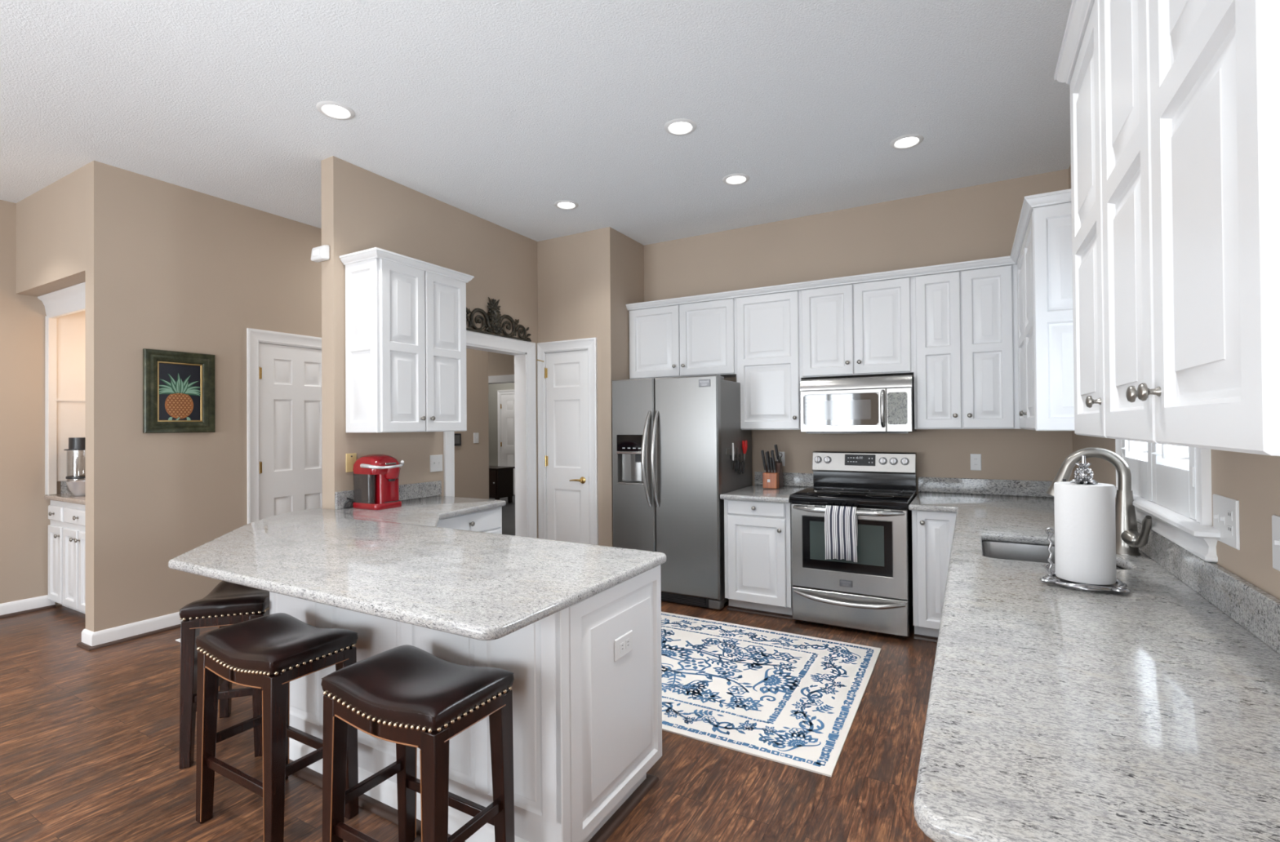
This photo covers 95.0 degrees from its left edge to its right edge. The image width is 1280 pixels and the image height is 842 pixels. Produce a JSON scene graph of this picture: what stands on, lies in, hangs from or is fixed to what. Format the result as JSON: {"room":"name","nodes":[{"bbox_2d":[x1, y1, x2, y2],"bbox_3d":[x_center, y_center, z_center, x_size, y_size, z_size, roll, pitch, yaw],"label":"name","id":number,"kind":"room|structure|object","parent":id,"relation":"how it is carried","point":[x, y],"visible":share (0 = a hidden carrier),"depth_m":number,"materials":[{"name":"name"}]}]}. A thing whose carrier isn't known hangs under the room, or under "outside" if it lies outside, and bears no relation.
{"room":"kitchen","nodes":[
{"label":"kitchen","id":0,"kind":"room"},
{"bbox_2d":[0,200,78,606],"bbox_3d":[-5.967,-0.104,2.612,0.120,3.180,6.300,-1,-1,29],"label":"wall","id":1,"kind":"structure","parent":0,"point":[24,522],"depth_m":4.54,"materials":[{"name":"beige paint"}]},
{"bbox_2d":[0,595,56,618],"bbox_3d":[-5.986,1.431,2.388,0.034,0.106,5.300,-1,-1,29],"label":"baseboard","id":2,"kind":"structure","parent":1,"relation":"attached to","point":[15,608],"depth_m":4.55,"materials":[{"name":"white paint"}]},
{"bbox_2d":[16,164,85,297],"bbox_3d":[-4.061,-1.342,4.563,1.317,0.702,0.799,-1,-1,29],"label":"header","id":3,"kind":"object","parent":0,"point":[51,222],"visible":0.43,"depth_m":4.18,"materials":[{"name":"beige paint"}]},
{"bbox_2d":[85,160,488,632],"bbox_3d":[-2.733,-0.107,5.412,0.137,3.180,3.589,-1,-1,29],"label":"wall","id":4,"kind":"structure","parent":0,"point":[170,267],"depth_m":4.18,"materials":[{"name":"beige paint"}]},
{"bbox_2d":[60,480,83,493],"bbox_3d":[-3.984,0.532,4.657,1.310,0.100,0.543,-1,-1,29],"label":"backsplash","id":5,"kind":"structure","parent":4,"relation":"attached to","point":[64,487],"depth_m":4.75,"materials":[{"name":"stone"}]},
{"bbox_2d":[76,612,182,651],"bbox_3d":[-3.383,1.426,4.222,0.205,0.106,0.957,-1,-1,29],"label":"baseboard","id":6,"kind":"structure","parent":4,"relation":"attached to","point":[91,641],"depth_m":3.94,"materials":[{"name":"white paint"}]},
{"bbox_2d":[142,348,215,433],"bbox_3d":[-3.308,-0.207,4.223,0.028,0.582,0.434,-1,-1,29],"label":"framed picture","id":7,"kind":"object","parent":4,"relation":"attached to","point":[179,388],"visible":1,"depth_m":4.21,"materials":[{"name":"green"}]},
{"bbox_2d":[246,328,322,524],"bbox_3d":[-2.945,0.375,5.003,0.159,2.213,0.821,-1,-1,29],"label":"door","id":8,"kind":"structure","parent":4,"relation":"in","point":[284,427],"depth_m":4.87,"materials":[{"name":"white paint"}]},
{"bbox_2d":[453,433,461,446],"bbox_3d":[-2.044,0.207,6.469,0.020,0.136,0.172,-1,-1,29],"label":"wall panel","id":9,"kind":"object","parent":4,"relation":"attached to","point":[457,436],"visible":0.54,"depth_m":6.49,"materials":[{"name":"grey plastic"}]},
{"bbox_2d":[473,432,478,443],"bbox_3d":[-1.885,0.196,6.757,0.015,0.120,0.080,-1,-1,29],"label":"switch plate","id":10,"kind":"object","parent":4,"relation":"attached to","point":[475,434],"visible":1,"depth_m":6.75,"materials":[{"name":"white plastic"}]},
{"bbox_2d":[320,155,537,538],"bbox_3d":[-1.500,-0.122,4.750,0.130,3.180,2.154,-1,-1,29],"label":"wall","id":11,"kind":"structure","parent":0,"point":[362,209],"depth_m":4.23,"materials":[{"name":"beige paint"}]},
{"bbox_2d":[311,244,329,262],"bbox_3d":[-2.083,-1.092,3.814,0.140,0.097,0.052,-1,-1,29],"label":"sensor","id":12,"kind":"object","parent":11,"relation":"attached to","point":[319,254],"visible":1,"depth_m":3.79,"materials":[{"name":"white plastic"}]},
{"bbox_2d":[346,453,356,472],"bbox_3d":[-1.908,0.276,3.875,0.007,0.123,0.075,-1,-1,29],"label":"switch plate","id":13,"kind":"object","parent":11,"relation":"attached to","point":[351,459],"visible":0.86,"depth_m":3.87,"materials":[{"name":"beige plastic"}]},
{"bbox_2d":[339,247,474,432],"bbox_3d":[-1.593,-0.500,4.083,0.369,1.153,0.824,-1,-1,29],"label":"upper cabinet","id":14,"kind":"object","parent":11,"relation":"attached to","point":[406,316],"visible":1,"depth_m":3.85,"materials":[{"name":"white paint"}]},
{"bbox_2d":[430,454,442,472],"bbox_3d":[-1.556,0.325,4.491,0.015,0.128,0.120,-1,-1,29],"label":"switch plate","id":15,"kind":"object","parent":11,"relation":"attached to","point":[436,461],"visible":1,"depth_m":4.49,"materials":[{"name":"white plastic"}]},
{"bbox_2d":[443,330,537,538],"bbox_3d":[-1.307,0.367,5.063,0.154,2.205,1.095,-1,-1,29],"label":"door frame","id":16,"kind":"structure","parent":11,"relation":"attached to","point":[523,352],"depth_m":5.42,"materials":[{"name":"white paint"}]},
{"bbox_2d":[466,297,531,342],"bbox_3d":[-1.256,-0.897,5.032,0.131,0.315,0.979,-1,-1,29],"label":"wall ornament","id":17,"kind":"object","parent":16,"relation":"on","point":[493,322],"visible":0.85,"depth_m":4.99,"materials":[{"name":"brown metal"}]},
{"bbox_2d":[0,495,937,841],"bbox_3d":[-2.967,1.530,4.991,11.900,0.104,13.400,-1,-1,29],"label":"floor","id":18,"kind":"structure","parent":0,"point":[90,740],"depth_m":2.44,"materials":[{"name":"brown wood"}]},
{"bbox_2d":[44,480,85,614],"bbox_3d":[-4.007,0.984,4.606,1.315,1.005,0.654,-1,-1,29],"label":"bar cabinet","id":19,"kind":"object","parent":18,"relation":"on","point":[66,511],"visible":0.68,"depth_m":4.49,"materials":[{"name":"white paint"}]},
{"bbox_2d":[37,281,85,494],"bbox_3d":[-4.028,-0.204,4.597,1.314,1.570,0.660,-1,-1,29],"label":"hutch","id":20,"kind":"object","parent":19,"relation":"on","point":[65,308],"visible":0.57,"depth_m":4.74,"materials":[{"name":"beige paint"}]},
{"bbox_2d":[66,480,85,496],"bbox_3d":[-4.361,0.526,4.586,0.190,0.114,0.190,-1,-1,29],"label":"bowl","id":21,"kind":"object","parent":19,"relation":"on","point":[77,488],"visible":0.69,"depth_m":4.52,"materials":[{"name":"white ceramic"}]},
{"bbox_2d":[63,437,85,479],"bbox_3d":[-4.497,0.359,4.715,0.196,0.452,0.196,-1,-1,29],"label":"dispenser","id":22,"kind":"object","parent":21,"relation":"on","point":[74,443],"visible":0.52,"depth_m":4.65,"materials":[{"name":"black plastic"}]},
{"bbox_2d":[179,581,269,769],"bbox_3d":[-1.850,1.114,2.724,0.315,0.681,0.495,0,-1,-18],"label":"counter stool","id":23,"kind":"object","parent":18,"relation":"on","point":[228,604],"visible":0.53,"depth_m":2.49,"materials":[{"name":"brown wood"}]},
{"bbox_2d":[179,581,269,619],"bbox_3d":[-1.853,0.817,2.726,0.312,0.087,0.492,0,0,-18],"label":"seat cushion","id":24,"kind":"object","parent":23,"relation":"on","point":[228,601],"depth_m":2.52,"materials":[{"name":"brown leather"}]},
{"bbox_2d":[195,613,358,841],"bbox_3d":[-1.322,1.105,2.139,0.495,0.681,0.315,-1,-1,29],"label":"counter stool","id":25,"kind":"object","parent":18,"relation":"on","point":[293,649],"visible":1,"depth_m":2.06,"materials":[{"name":"brown wood"}]},
{"bbox_2d":[195,613,357,675],"bbox_3d":[-1.325,0.808,2.141,0.492,0.087,0.312,-1,-1,29],"label":"seat cushion","id":26,"kind":"object","parent":25,"relation":"on","point":[290,646],"depth_m":2.07,"materials":[{"name":"brown leather"}]},
{"bbox_2d":[320,644,514,841],"bbox_3d":[-0.671,1.097,1.778,0.495,0.681,0.315,-1,-1,29],"label":"counter stool","id":27,"kind":"object","parent":18,"relation":"on","point":[391,695],"visible":1,"depth_m":1.74,"materials":[{"name":"brown leather"}]},
{"bbox_2d":[321,644,514,731],"bbox_3d":[-0.673,0.799,1.780,0.492,0.087,0.312,-1,-1,29],"label":"seat cushion","id":28,"kind":"object","parent":27,"relation":"on","point":[397,689],"depth_m":1.71,"materials":[{"name":"brown leather"}]},
{"bbox_2d":[269,565,662,841],"bbox_3d":[-1.048,1.020,2.824,2.422,0.858,1.098,-1,-1,29],"label":"base cabinet","id":29,"kind":"object","parent":18,"relation":"on","point":[587,725],"visible":0.37,"depth_m":2.00,"materials":[{"name":"white paint"}]},
{"bbox_2d":[168,480,666,640],"bbox_3d":[-1.042,0.518,3.053,2.666,0.149,2.067,-1,-1,29],"label":"countertop","id":30,"kind":"structure","parent":29,"relation":"on","point":[396,564],"depth_m":2.24,"materials":[{"name":"white stone"}]},
{"bbox_2d":[343,454,404,510],"bbox_3d":[-1.729,0.393,3.842,0.308,0.347,0.273,-1,-1,29],"label":"coffee maker","id":31,"kind":"object","parent":30,"relation":"on","point":[375,477],"visible":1,"depth_m":3.78,"materials":[{"name":"red plastic"}]},
{"bbox_2d":[334,480,441,509],"bbox_3d":[-1.746,0.514,4.143,0.020,0.112,0.858,-1,-1,29],"label":"backsplash","id":32,"kind":"structure","parent":30,"relation":"on","point":[423,490],"depth_m":4.26,"materials":[{"name":"stone"}]},
{"bbox_2d":[613,630,632,662],"bbox_3d":[-0.057,0.810,2.114,0.008,0.074,0.120,-1,-1,29],"label":"wall outlet","id":33,"kind":"object","parent":29,"relation":"attached to","point":[624,644],"visible":1,"depth_m":2.11,"materials":[{"name":"white plastic"}]},
{"bbox_2d":[619,642,623,653],"bbox_3d":[-0.066,0.810,2.096,0.003,0.030,0.024,-1,-1,29],"label":"receptacle","id":34,"kind":"object","parent":33,"relation":"attached to","point":[621,644],"depth_m":2.09,"materials":[{"name":"white plastic"}]},
{"bbox_2d":[625,639,629,648],"bbox_3d":[-0.046,0.810,2.131,0.003,0.030,0.024,-1,-1,29],"label":"receptacle","id":35,"kind":"object","parent":33,"relation":"attached to","point":[627,641],"depth_m":2.13,"materials":[{"name":"white plastic"}]},
{"bbox_2d":[437,506,502,534],"bbox_3d":[-1.405,1.033,4.031,0.712,0.858,0.645,-1,-1,29],"label":"base cabinet","id":36,"kind":"object","parent":18,"relation":"on","point":[488,521],"visible":0.21,"depth_m":3.94,"materials":[{"name":"white paint"}]},
{"bbox_2d":[488,466,515,502],"bbox_3d":[-3.082,1.198,11.139,1.440,0.664,0.480,-1,-1,29],"label":"sideboard","id":37,"kind":"object","parent":18,"relation":"on","point":[500,478],"visible":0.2,"depth_m":10.72,"materials":[{"name":"black wood"}]},
{"bbox_2d":[612,374,751,610],"bbox_3d":[0.360,0.555,4.976,0.949,1.800,0.900,-1,-1,29],"label":"refrigerator","id":38,"kind":"object","parent":18,"relation":"on","point":[672,468],"depth_m":4.62,"materials":[{"name":"grey metal"}]},
{"bbox_2d":[725,448,729,454],"bbox_3d":[0.691,0.241,4.613,0.012,0.046,0.070,-1,-1,29],"label":"magnet","id":39,"kind":"object","parent":38,"relation":"attached to","point":[727,451],"visible":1,"depth_m":4.59,"materials":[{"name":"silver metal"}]},
{"bbox_2d":[732,443,734,470],"bbox_3d":[0.745,0.282,4.679,0.018,0.215,0.024,-1,-1,29],"label":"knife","id":40,"kind":"object","parent":38,"relation":"hanging from","point":[733,452],"visible":1,"depth_m":4.67,"materials":[{"name":"white plastic"}]},
{"bbox_2d":[733,447,741,472],"bbox_3d":[0.793,0.314,4.768,0.012,0.198,0.135,-1,-1,29],"label":"scissors","id":41,"kind":"object","parent":38,"relation":"hanging from","point":[737,454],"visible":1,"depth_m":4.76,"materials":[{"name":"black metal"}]},
{"bbox_2d":[737,453,744,475],"bbox_3d":[0.838,0.351,4.846,0.012,0.180,0.150,-1,-1,29],"label":"scissors","id":42,"kind":"object","parent":38,"relation":"hanging from","point":[742,463],"visible":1,"depth_m":4.84,"materials":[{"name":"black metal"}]},
{"bbox_2d":[742,440,747,459],"bbox_3d":[0.880,0.247,4.920,0.032,0.168,0.091,-1,-1,29],"label":"corkscrew","id":43,"kind":"object","parent":38,"relation":"hanging from","point":[744,444],"visible":1,"depth_m":4.91,"materials":[{"name":"red plastic"}]},
{"bbox_2d":[724,499,793,620],"bbox_3d":[1.045,1.019,4.664,0.506,0.858,0.836,-1,-1,29],"label":"base cabinet","id":44,"kind":"object","parent":18,"relation":"on","point":[757,551],"visible":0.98,"depth_m":4.33,"materials":[{"name":"white paint"}]},
{"bbox_2d":[720,471,813,503],"bbox_3d":[1.037,0.515,4.664,0.526,0.149,0.850,-1,-1,29],"label":"countertop","id":45,"kind":"structure","parent":44,"relation":"on","point":[793,482],"depth_m":4.68,"materials":[{"name":"white stone"}]},
{"bbox_2d":[762,461,783,488],"bbox_3d":[1.111,0.445,4.885,0.120,0.216,0.201,-1,-1,29],"label":"knife block","id":46,"kind":"object","parent":45,"relation":"on","point":[771,480],"visible":0.9,"depth_m":4.82,"materials":[{"name":"brown wood"}]},
{"bbox_2d":[760,450,766,472],"bbox_3d":[1.024,0.333,4.846,0.038,0.187,0.043,-1,-1,29],"label":"knife","id":47,"kind":"object","parent":46,"relation":"on","point":[762,451],"visible":1,"depth_m":4.84,"materials":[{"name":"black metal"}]},
{"bbox_2d":[765,452,769,472],"bbox_3d":[1.054,0.340,4.835,0.031,0.172,0.040,-1,-1,29],"label":"knife","id":48,"kind":"object","parent":46,"relation":"on","point":[766,453],"visible":1,"depth_m":4.83,"materials":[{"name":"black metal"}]},
{"bbox_2d":[768,457,773,472],"bbox_3d":[1.079,0.362,4.819,0.026,0.128,0.034,-1,-1,29],"label":"knife","id":49,"kind":"object","parent":46,"relation":"in","point":[770,458],"visible":1,"depth_m":4.81,"materials":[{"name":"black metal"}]},
{"bbox_2d":[770,450,776,472],"bbox_3d":[1.096,0.332,4.813,0.033,0.187,0.043,-1,-1,29],"label":"knife","id":50,"kind":"object","parent":46,"relation":"in","point":[771,451],"visible":1,"depth_m":4.80,"materials":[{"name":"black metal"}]},
{"bbox_2d":[773,444,779,462],"bbox_3d":[1.144,0.269,4.900,0.036,0.147,0.043,-1,-1,29],"label":"knife","id":51,"kind":"object","parent":46,"relation":"in","point":[775,446],"visible":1,"depth_m":4.89,"materials":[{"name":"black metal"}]},
{"bbox_2d":[777,452,782,462],"bbox_3d":[1.163,0.301,4.887,0.031,0.085,0.048,0,-1,-31],"label":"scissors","id":52,"kind":"object","parent":46,"relation":"in","point":[779,458],"visible":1,"depth_m":4.88,"materials":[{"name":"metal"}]},
{"bbox_2d":[661,612,881,777],"bbox_3d":[0.139,1.441,3.580,2.300,0.008,1.525,-1,-1,29],"label":"area rug","id":53,"kind":"object","parent":18,"relation":"on","point":[790,700],"visible":0.56,"depth_m":3.14,"materials":[{"name":"fabric"}]},
{"bbox_2d":[789,451,916,637],"bbox_3d":[1.582,0.842,4.300,0.766,1.197,0.859,-1,-1,29],"label":"stove","id":54,"kind":"object","parent":18,"relation":"on","point":[873,593],"visible":0.99,"depth_m":4.04,"materials":[{"name":"silver metal"}]},
{"bbox_2d":[824,505,857,562],"bbox_3d":[1.356,0.757,3.948,0.208,0.365,0.066,-1,-1,29],"label":"dish towel","id":55,"kind":"object","parent":54,"relation":"hanging from","point":[841,531],"visible":0.99,"depth_m":3.93,"materials":[{"name":"white fabric"}]},
{"bbox_2d":[789,485,916,509],"bbox_3d":[1.573,0.550,4.291,0.766,0.056,0.724,-1,-1,29],"label":"cooktop","id":56,"kind":"object","parent":54,"relation":"in","point":[861,497],"depth_m":4.11,"materials":[{"name":"black"}]},
{"bbox_2d":[911,510,956,642],"bbox_3d":[1.574,0.997,2.490,0.951,0.858,4.105,-1,-1,29],"label":"base cabinet","id":57,"kind":"object","parent":18,"relation":"on","point":[932,532],"visible":0.14,"depth_m":3.77,"materials":[{"name":"white paint"}]},
{"bbox_2d":[908,476,1279,841],"bbox_3d":[1.556,0.493,2.485,0.968,0.149,4.137,-1,-1,29],"label":"countertop","id":58,"kind":"structure","parent":57,"relation":"on","point":[1150,713],"depth_m":1.12,"materials":[{"name":"white stone"}]},
{"bbox_2d":[982,541,1124,569],"bbox_3d":[1.688,0.679,2.421,0.508,0.225,0.610,-1,-1,29],"label":"sink","id":59,"kind":"object","parent":58,"relation":"in","point":[992,549],"visible":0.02,"depth_m":2.71,"materials":[{"name":"metal"}]},
{"bbox_2d":[1039,455,1130,594],"bbox_3d":[1.413,0.317,1.880,0.232,0.414,0.210,-1,-1,29],"label":"paper towel holder","id":60,"kind":"object","parent":58,"relation":"on","point":[1083,475],"visible":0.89,"depth_m":1.86,"materials":[{"name":"grey metal"}]},
{"bbox_2d":[1053,481,1116,585],"bbox_3d":[1.423,0.353,1.877,0.156,0.302,0.156,-1,-1,29],"label":"paper towel roll","id":61,"kind":"object","parent":60,"relation":"on","point":[1085,521],"visible":0.91,"depth_m":1.82,"materials":[{"name":"paper"}]},
{"bbox_2d":[1045,447,1152,555],"bbox_3d":[1.815,0.317,2.336,0.315,0.419,0.199,-1,-1,29],"label":"kitchen faucet","id":62,"kind":"object","parent":58,"relation":"on","point":[1128,540],"visible":0.88,"depth_m":2.32,"materials":[{"name":"silver metal"}]},
{"bbox_2d":[488,351,514,376],"bbox_3d":[-2.142,-1.219,9.885,7.600,0.890,0.120,-1,-1,29],"label":"wall","id":63,"kind":"structure","parent":0,"point":[499,364],"depth_m":9.94,"materials":[{"name":"beige paint"}]},
{"bbox_2d":[488,374,514,384],"bbox_3d":[-2.189,-0.711,9.892,7.500,0.125,0.150,-1,-1,29],"label":"trim","id":64,"kind":"structure","parent":63,"relation":"attached to","point":[508,379],"depth_m":9.90,"materials":[{"name":"white paint"}]},
{"bbox_2d":[488,382,515,495],"bbox_3d":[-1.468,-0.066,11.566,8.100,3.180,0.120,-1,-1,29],"label":"door frame","id":65,"kind":"structure","parent":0,"point":[492,388],"depth_m":12.41,"materials":[{"name":"white paint"}]},
{"bbox_2d":[497,390,515,494],"bbox_3d":[-2.545,0.445,12.088,1.020,2.185,0.023,-1,-1,29],"label":"door","id":66,"kind":"structure","parent":65,"relation":"in","point":[505,403],"depth_m":12.23,"materials":[{"name":"white paint"}]},
{"bbox_2d":[0,0,1072,245],"bbox_3d":[-2.993,-1.748,5.019,11.900,0.100,13.400,-1,-1,29],"label":"ceiling","id":67,"kind":"structure","parent":0,"point":[500,113],"depth_m":3.15,"materials":[{"name":"paint"}]},
{"bbox_2d":[315,101,355,119],"bbox_3d":[-1.686,-1.719,3.250,0.194,0.008,0.194,-1,-1,29],"label":"recessed light","id":68,"kind":"object","parent":67,"relation":"in","point":[335,110],"visible":1,"depth_m":3.24,"materials":[{"name":"white plastic"}]},
{"bbox_2d":[322,104,349,117],"bbox_3d":[-1.686,-1.720,3.250,0.131,0.005,0.131,-1,-1,29],"label":"diffuser","id":69,"kind":"object","parent":68,"relation":"attached to","point":[329,110],"depth_m":3.25,"materials":[{"name":"plastic"}]},
{"bbox_2d":[554,200,578,209],"bbox_3d":[-0.586,-1.716,4.656,0.194,0.008,0.194,-1,-1,29],"label":"recessed light","id":70,"kind":"object","parent":67,"relation":"in","point":[562,204],"visible":1,"depth_m":4.64,"materials":[{"name":"white plastic"}]},
{"bbox_2d":[557,202,574,208],"bbox_3d":[-0.586,-1.717,4.657,0.131,0.005,0.131,-1,-1,29],"label":"diffuser","id":71,"kind":"object","parent":70,"relation":"attached to","point":[560,205],"depth_m":4.66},
{"bbox_2d":[663,118,696,135],"bbox_3d":[0.238,-1.732,3.459,0.194,0.008,0.194,-1,-1,29],"label":"recessed light","id":72,"kind":"object","parent":67,"relation":"in","point":[678,126],"visible":1,"depth_m":3.45,"materials":[{"name":"white plastic"}]},
{"bbox_2d":[669,122,691,133],"bbox_3d":[0.238,-1.734,3.459,0.131,0.005,0.131,-1,-1,29],"label":"diffuser","id":73,"kind":"object","parent":72,"relation":"attached to","point":[674,127],"depth_m":3.46,"materials":[{"name":"plastic"}]},
{"bbox_2d":[722,173,749,185],"bbox_3d":[0.688,-1.730,4.198,0.194,0.008,0.194,-1,-1,29],"label":"recessed light","id":74,"kind":"object","parent":67,"relation":"in","point":[736,179],"visible":1,"depth_m":4.19,"materials":[{"name":"white plastic"}]},
{"bbox_2d":[726,176,745,183],"bbox_3d":[0.688,-1.731,4.198,0.131,0.005,0.131,-1,-1,29],"label":"diffuser","id":75,"kind":"object","parent":74,"relation":"attached to","point":[730,180],"depth_m":4.20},
{"bbox_2d":[889,133,924,149],"bbox_3d":[1.665,-1.742,3.660,0.194,0.008,0.194,-1,-1,29],"label":"recessed light","id":76,"kind":"object","parent":67,"relation":"in","point":[906,141],"visible":1,"depth_m":3.65,"materials":[{"name":"white plastic"}]},
{"bbox_2d":[895,137,918,146],"bbox_3d":[1.665,-1.743,3.660,0.131,0.005,0.131,-1,-1,29],"label":"diffuser","id":77,"kind":"object","parent":76,"relation":"attached to","point":[900,141],"depth_m":3.65,"materials":[{"name":"plastic"}]},
{"bbox_2d":[537,229,602,546],"bbox_3d":[-0.685,-0.122,5.469,0.845,3.180,0.100,-1,-1,29],"label":"wall","id":78,"kind":"structure","parent":0,"point":[569,267],"depth_m":5.37,"materials":[{"name":"beige paint"}]},
{"bbox_2d":[536,337,598,545],"bbox_3d":[-0.661,0.362,5.411,0.667,2.210,0.174,-1,-1,29],"label":"door","id":79,"kind":"structure","parent":78,"relation":"in","point":[567,371],"depth_m":5.41,"materials":[{"name":"white paint"}]},
{"bbox_2d":[600,226,644,546],"bbox_3d":[-0.109,-0.126,5.529,0.100,3.180,0.770,-1,-1,29],"label":"wall","id":80,"kind":"structure","parent":0,"point":[622,257],"depth_m":5.22,"materials":[{"name":"beige paint"}]},
{"bbox_2d":[644,168,1072,494],"bbox_3d":[1.625,-0.145,4.909,3.532,3.180,0.150,-1,-1,29],"label":"wall","id":81,"kind":"structure","parent":0,"point":[976,222],"depth_m":4.66,"materials":[{"name":"beige paint"}]},
{"bbox_2d":[629,297,736,379],"bbox_3d":[0.416,-0.716,5.304,1.043,0.652,0.350,-1,-1,29],"label":"upper cabinet","id":82,"kind":"object","parent":81,"relation":"attached to","point":[697,339],"visible":0.99,"depth_m":5.16,"materials":[{"name":"white paint"}]},
{"bbox_2d":[735,289,806,430],"bbox_3d":[1.108,-0.489,4.914,0.540,1.123,0.350,-1,-1,29],"label":"upper cabinet","id":83,"kind":"object","parent":81,"relation":"attached to","point":[768,326],"visible":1,"depth_m":4.78,"materials":[{"name":"white paint"}]},
{"bbox_2d":[776,452,785,466],"bbox_3d":[1.210,0.326,5.050,0.074,0.122,0.008,-1,-1,29],"label":"wall outlet","id":84,"kind":"object","parent":81,"relation":"attached to","point":[783,453],"visible":0.38,"depth_m":5.04,"materials":[{"name":"white plastic"}]},
{"bbox_2d":[754,471,813,487],"bbox_3d":[1.240,0.498,5.025,0.526,0.112,0.020,-1,-1,29],"label":"backsplash","id":85,"kind":"structure","parent":81,"relation":"attached to","point":[791,479],"depth_m":4.98,"materials":[{"name":"stone"}]},
{"bbox_2d":[626,188,1071,311],"bbox_3d":[1.135,-1.071,4.220,3.370,0.052,1.536,-1,-1,29],"label":"crown molding","id":86,"kind":"structure","parent":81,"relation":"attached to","point":[1030,202],"depth_m":4.26,"materials":[{"name":"white paint"}]},
{"bbox_2d":[800,276,913,379],"bbox_3d":[1.698,-0.704,4.583,0.816,0.708,0.350,-1,-1,29],"label":"upper cabinet","id":87,"kind":"object","parent":81,"relation":"attached to","point":[860,330],"visible":0.99,"depth_m":4.45,"materials":[{"name":"white paint"}]},
{"bbox_2d":[800,375,915,433],"bbox_3d":[1.677,-0.116,4.517,0.790,0.418,0.478,-1,-1,29],"label":"microwave","id":88,"kind":"object","parent":87,"relation":"attached to","point":[880,404],"visible":1,"depth_m":4.35,"materials":[{"name":"grey metal"}]},
{"bbox_2d":[912,262,1021,429],"bbox_3d":[2.340,-0.505,4.221,0.654,1.123,0.350,-1,-1,29],"label":"upper cabinet","id":89,"kind":"object","parent":81,"relation":"attached to","point":[966,363],"visible":0.99,"depth_m":4.09,"materials":[{"name":"white paint"}]},
{"bbox_2d":[969,453,981,471],"bbox_3d":[2.483,0.304,4.334,0.071,0.122,0.008,-1,-1,29],"label":"wall outlet","id":90,"kind":"object","parent":81,"relation":"attached to","point":[975,459],"visible":1,"depth_m":4.33,"materials":[{"name":"white plastic"}]},
{"bbox_2d":[1068,163,1279,599],"bbox_3d":[0.900,-0.179,0.183,0.160,3.180,8.800,-1,-1,29],"label":"wall","id":91,"kind":"structure","parent":0,"point":[1253,480],"depth_m":1.50,"materials":[{"name":"beige paint"}]},
{"bbox_2d":[1017,201,1074,431],"bbox_3d":[2.459,-0.512,3.494,0.362,1.123,1.499,-1,-1,29],"label":"upper cabinet","id":92,"kind":"object","parent":91,"relation":"attached to","point":[1044,263],"visible":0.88,"depth_m":2.89,"materials":[{"name":"white paint"}]},
{"bbox_2d":[1069,0,1107,438],"bbox_3d":[1.372,-0.519,1.562,0.362,1.123,0.480,-1,-1,29],"label":"upper cabinet","id":93,"kind":"object","parent":91,"relation":"attached to","point":[1085,82],"visible":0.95,"depth_m":1.60,"materials":[{"name":"white paint"}]},
{"bbox_2d":[918,476,1279,654],"bbox_3d":[1.556,0.474,2.486,0.968,0.112,4.135,-1,-1,29],"label":"backsplash","id":94,"kind":"structure","parent":91,"relation":"attached to","point":[1256,611],"depth_m":1.76,"materials":[{"name":"stone"}]},
{"bbox_2d":[1115,439,1220,563],"bbox_3d":[2.006,-0.230,2.211,0.222,1.281,1.344,-1,-1,29],"label":"window","id":95,"kind":"structure","parent":91,"relation":"in","point":[1177,500],"depth_m":1.97,"materials":[{"name":"white paint"}]},
{"bbox_2d":[1121,440,1152,502],"bbox_3d":[2.084,-0.226,2.451,0.028,1.073,0.493,-1,-1,29],"label":"shutter","id":96,"kind":"object","parent":95,"relation":"attached to","point":[1141,470],"depth_m":2.39,"materials":[{"name":"white paint"}]},
{"bbox_2d":[1151,443,1196,520],"bbox_3d":[1.841,-0.227,2.018,0.028,1.073,0.489,-1,-1,29],"label":"shutter","id":97,"kind":"object","parent":95,"relation":"attached to","point":[1174,488],"depth_m":1.99,"materials":[{"name":"white paint"}]},
{"bbox_2d":[1099,0,1279,456],"bbox_3d":[1.030,-0.522,0.956,0.362,1.123,0.910,-1,-1,29],"label":"upper cabinet","id":98,"kind":"object","parent":91,"relation":"attached to","point":[1190,89],"visible":1,"depth_m":0.86,"materials":[{"name":"white paint"}]},
{"bbox_2d":[1053,0,1094,84],"bbox_3d":[1.142,-1.097,1.172,0.366,0.052,1.465,-1,-1,29],"label":"crown molding","id":99,"kind":"structure","parent":98,"relation":"attached to","point":[1080,11],"depth_m":1.67,"materials":[{"name":"white paint"}]},
{"bbox_2d":[1212,493,1239,550],"bbox_3d":[1.616,0.276,1.624,0.015,0.130,0.174,-1,-1,29],"label":"switch plate","id":100,"kind":"object","parent":91,"relation":"attached to","point":[1225,510],"visible":0.98,"depth_m":1.60,"materials":[{"name":"white plastic"}]},
{"bbox_2d":[1226,511,1232,520],"bbox_3d":[1.595,0.256,1.584,0.003,0.024,0.030,-1,-1,29],"label":"receptacle","id":101,"kind":"object","parent":100,"relation":"attached to","point":[1229,513],"depth_m":1.58,"materials":[{"name":"white plastic"}]},
{"bbox_2d":[1227,525,1232,536],"bbox_3d":[1.595,0.296,1.583,0.003,0.024,0.030,-1,-1,29],"label":"receptacle","id":102,"kind":"object","parent":100,"relation":"attached to","point":[1229,527],"depth_m":1.58,"materials":[{"name":"white plastic"}]},
{"bbox_2d":[1271,515,1279,571],"bbox_3d":[1.441,0.281,1.313,0.015,0.125,0.125,-1,-1,29],"label":"switch plate","id":103,"kind":"object","parent":91,"relation":"attached to","point":[1275,519],"visible":1,"depth_m":1.35,"materials":[{"name":"white plastic"}]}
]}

